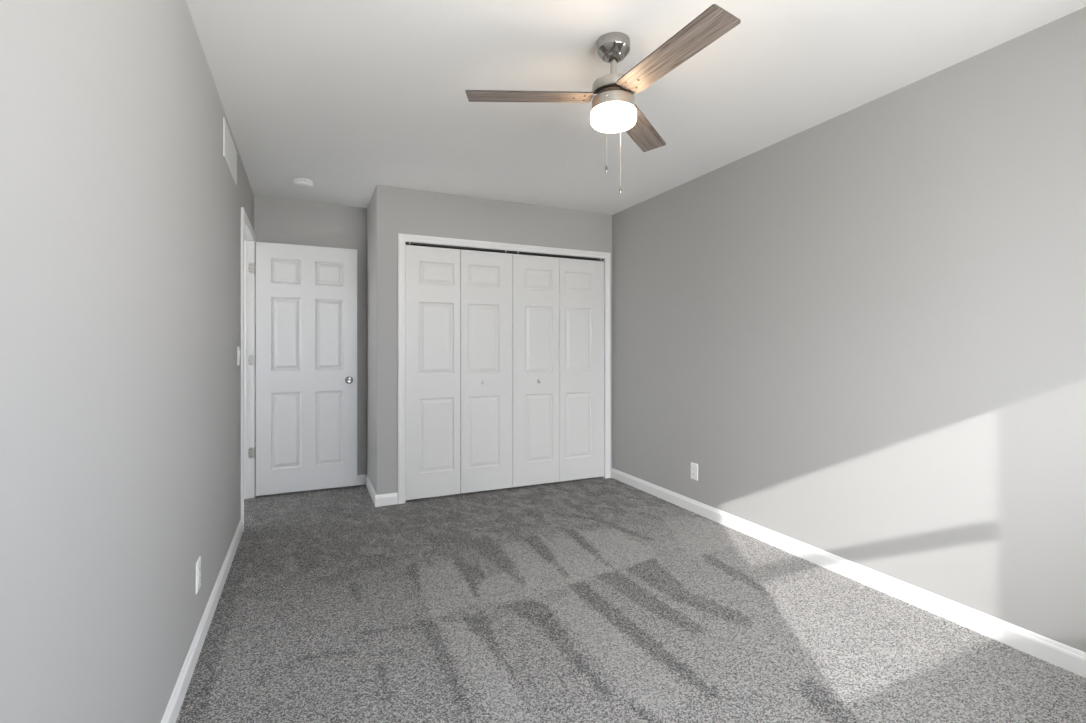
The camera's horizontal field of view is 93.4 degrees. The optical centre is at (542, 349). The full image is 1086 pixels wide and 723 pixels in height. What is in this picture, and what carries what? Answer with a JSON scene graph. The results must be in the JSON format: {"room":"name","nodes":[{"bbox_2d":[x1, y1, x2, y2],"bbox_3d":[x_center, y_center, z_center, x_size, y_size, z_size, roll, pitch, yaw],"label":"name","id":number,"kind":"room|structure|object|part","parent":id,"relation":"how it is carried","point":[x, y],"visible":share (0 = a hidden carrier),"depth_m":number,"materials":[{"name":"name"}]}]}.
{"room":"empty bedroom","nodes":[
{"label":"empty bedroom","id":0,"kind":"room"},
{"bbox_2d":[0,0,253,722],"bbox_3d":[-1.221,-0.027,1.563,0.120,2.640,5.900,0,0,-25],"label":"wall","id":1,"kind":"structure","parent":0,"point":[121,202],"depth_m":1.14,"materials":[{"name":"grey paint"}]},
{"bbox_2d":[196,556,200,593],"bbox_3d":[-1.365,0.895,2.030,0.008,0.120,0.075,0,0,-25],"label":"wall outlet","id":2,"kind":"object","parent":1,"relation":"attached to","point":[198,563],"visible":1,"depth_m":2.02,"materials":[{"name":"white plastic"}]},
{"bbox_2d":[161,519,242,722],"bbox_3d":[-0.969,1.149,1.175,0.013,0.087,4.745,0,0,-25],"label":"baseboard","id":3,"kind":"structure","parent":1,"relation":"attached to","point":[171,713],"depth_m":2.00,"materials":[{"name":"white paint"}]},
{"bbox_2d":[223,117,236,183],"bbox_3d":[-1.754,-1.098,2.875,0.009,0.202,0.510,0,0,-25],"label":"air vent","id":4,"kind":"object","parent":1,"relation":"in","point":[229,150],"visible":1,"depth_m":2.82,"materials":[{"name":"white metal"}]},
{"bbox_2d":[237,347,239,365],"bbox_3d":[-1.908,0.043,3.211,0.011,0.118,0.072,0,0,-25],"label":"light switch","id":5,"kind":"object","parent":1,"relation":"attached to","point":[238,348],"visible":1,"depth_m":3.19,"materials":[{"name":"white plastic"}]},
{"bbox_2d":[241,207,255,530],"bbox_3d":[-2.208,0.133,3.727,0.137,2.121,0.900,0,0,-25],"label":"trim","id":6,"kind":"structure","parent":1,"relation":"attached to","point":[248,236],"depth_m":4.08,"materials":[{"name":"white paint"}]},
{"bbox_2d":[248,242,357,495],"bbox_3d":[-1.978,0.158,4.261,0.828,2.034,0.139,0,0,-25],"label":"door","id":7,"kind":"structure","parent":6,"relation":"attached to","point":[306,296],"depth_m":4.25,"materials":[{"name":"white paint"}]},
{"bbox_3d":[-1.649,0.266,4.354,0.056,0.056,0.032,0,0,-25],"label":"knob","id":8,"kind":"part","parent":7,"relation":"part of","materials":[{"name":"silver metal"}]},
{"bbox_2d":[367,190,374,489],"bbox_3d":[-1.379,-0.027,4.283,0.120,2.440,0.585,0,0,-25],"label":"wall","id":9,"kind":"structure","parent":0,"point":[371,207],"depth_m":4.21,"materials":[{"name":"grey paint"}]},
{"bbox_2d":[366,475,376,504],"bbox_3d":[-1.415,1.149,4.201,0.013,0.087,0.705,0,0,-25],"label":"baseboard","id":10,"kind":"structure","parent":9,"relation":"attached to","point":[369,486],"depth_m":4.16,"materials":[{"name":"white paint"}]},
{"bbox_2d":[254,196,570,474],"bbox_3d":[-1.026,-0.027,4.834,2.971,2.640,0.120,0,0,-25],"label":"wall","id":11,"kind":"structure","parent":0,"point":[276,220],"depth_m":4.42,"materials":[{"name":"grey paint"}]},
{"bbox_2d":[260,474,365,495],"bbox_3d":[-1.956,1.149,4.332,0.861,0.087,0.013,0,0,-25],"label":"baseboard","id":12,"kind":"structure","parent":11,"relation":"attached to","point":[361,479],"depth_m":4.49,"materials":[{"name":"white paint"}]},
{"bbox_2d":[375,185,611,494],"bbox_3d":[-0.334,-0.027,4.377,2.097,2.440,0.120,0,0,-25],"label":"wall","id":13,"kind":"structure","parent":0,"point":[397,210],"depth_m":4.00,"materials":[{"name":"grey paint"}]},
{"bbox_2d":[375,492,397,506],"bbox_3d":[-1.195,1.149,3.907,0.166,0.087,0.013,0,0,-25],"label":"baseboard","id":14,"kind":"structure","parent":13,"relation":"attached to","point":[390,498],"depth_m":3.90,"materials":[{"name":"white paint"}]},
{"bbox_2d":[405,245,512,499],"bbox_3d":[-0.663,0.182,4.162,0.891,1.985,0.063,0,0,-25],"label":"door","id":15,"kind":"structure","parent":13,"relation":"in","point":[459,303],"depth_m":4.15,"materials":[{"name":"white paint"}]},
{"bbox_2d":[398,233,610,503],"bbox_3d":[-0.272,0.151,4.396,1.916,2.084,0.137,0,0,-25],"label":"trim","id":16,"kind":"structure","parent":13,"relation":"attached to","point":[402,238],"depth_m":4.21,"materials":[{"name":"white paint"}]},
{"bbox_2d":[405,242,603,260],"bbox_3d":[-0.260,-0.826,4.370,1.804,0.018,0.034,0,0,-25],"label":"door track","id":17,"kind":"object","parent":13,"relation":"attached to","point":[410,243],"depth_m":4.31,"materials":[{"name":"metal"}]},
{"bbox_2d":[513,254,603,486],"bbox_3d":[0.154,0.182,4.538,0.902,1.985,0.063,0,0,-25],"label":"door","id":18,"kind":"structure","parent":13,"relation":"in","point":[558,303],"depth_m":4.53,"materials":[{"name":"white paint"}]},
{"bbox_2d":[176,477,1085,722],"bbox_3d":[0.129,1.243,2.184,3.091,0.100,5.660,0,0,-25],"label":"floor","id":19,"kind":"structure","parent":0,"point":[596,599],"depth_m":2.16,"materials":[{"name":"grey carpet"}]},
{"bbox_2d":[186,0,1085,214],"bbox_3d":[0.183,-1.297,2.209,2.971,0.100,5.660,0,0,-25],"label":"ceiling","id":20,"kind":"structure","parent":0,"point":[349,98],"depth_m":2.36,"materials":[{"name":"white paint"}]},
{"bbox_2d":[293,178,312,187],"bbox_3d":[-1.779,-1.226,3.794,0.134,0.042,0.134,0,0,-25],"label":"smoke detector","id":21,"kind":"object","parent":20,"relation":"attached to","point":[298,182],"visible":1,"depth_m":3.75,"materials":[{"name":"white plastic"}]},
{"bbox_2d":[465,4,740,193],"bbox_3d":[0.300,-0.952,1.975,1.071,0.590,0.992,0,0,-25],"label":"ceiling fan","id":22,"kind":"object","parent":20,"relation":"hanging from","point":[614,108],"visible":1,"depth_m":2.00,"materials":[{"name":"brown wood"}]},
{"bbox_3d":[-0.054,-1.020,2.067,0.504,0.006,0.119,0,8,-1],"label":"blade","id":23,"kind":"part","parent":22,"relation":"part of","materials":[{"name":"brown wood"}]},
{"bbox_3d":[0.247,-0.851,1.985,0.002,0.272,0.002,0,0,-25],"label":"pull chain","id":24,"kind":"part","parent":22,"relation":"part of","materials":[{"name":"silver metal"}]},
{"bbox_3d":[0.286,-0.935,2.076,0.184,0.058,0.184,0,0,-25],"label":"lamp shade","id":25,"kind":"part","parent":22,"relation":"part of","materials":[{"name":"white glass"}]},
{"bbox_3d":[0.328,-0.837,2.164,0.002,0.300,0.002,0,0,-25],"label":"pull chain","id":26,"kind":"part","parent":22,"relation":"part of","materials":[{"name":"silver metal"}]},
{"bbox_3d":[0.448,-1.020,2.375,0.119,0.006,0.504,-9,-4,28],"label":"blade","id":27,"kind":"part","parent":22,"relation":"part of","materials":[{"name":"brown wood"}]},
{"bbox_3d":[0.445,-1.020,1.775,0.119,0.006,0.504,9,-4,-28],"label":"blade","id":28,"kind":"part","parent":22,"relation":"part of","materials":[{"name":"brown wood"}]},
{"bbox_2d":[580,7,1085,652],"bbox_3d":[1.587,-0.027,2.856,0.120,2.640,5.900,0,0,-25],"label":"wall","id":29,"kind":"structure","parent":0,"point":[862,329],"depth_m":2.45,"materials":[{"name":"grey paint"}]},
{"bbox_2d":[691,462,697,480],"bbox_3d":[1.106,0.896,3.746,0.008,0.120,0.075,0,0,-25],"label":"wall outlet","id":30,"kind":"object","parent":29,"relation":"attached to","point":[694,467],"visible":1,"depth_m":3.74,"materials":[{"name":"white plastic"}]},
{"bbox_2d":[611,468,1085,677],"bbox_3d":[1.674,1.149,2.508,0.013,0.087,4.955,0,0,-25],"label":"baseboard","id":31,"kind":"structure","parent":29,"relation":"attached to","point":[1071,659],"depth_m":2.45,"materials":[{"name":"white paint"}]}
]}

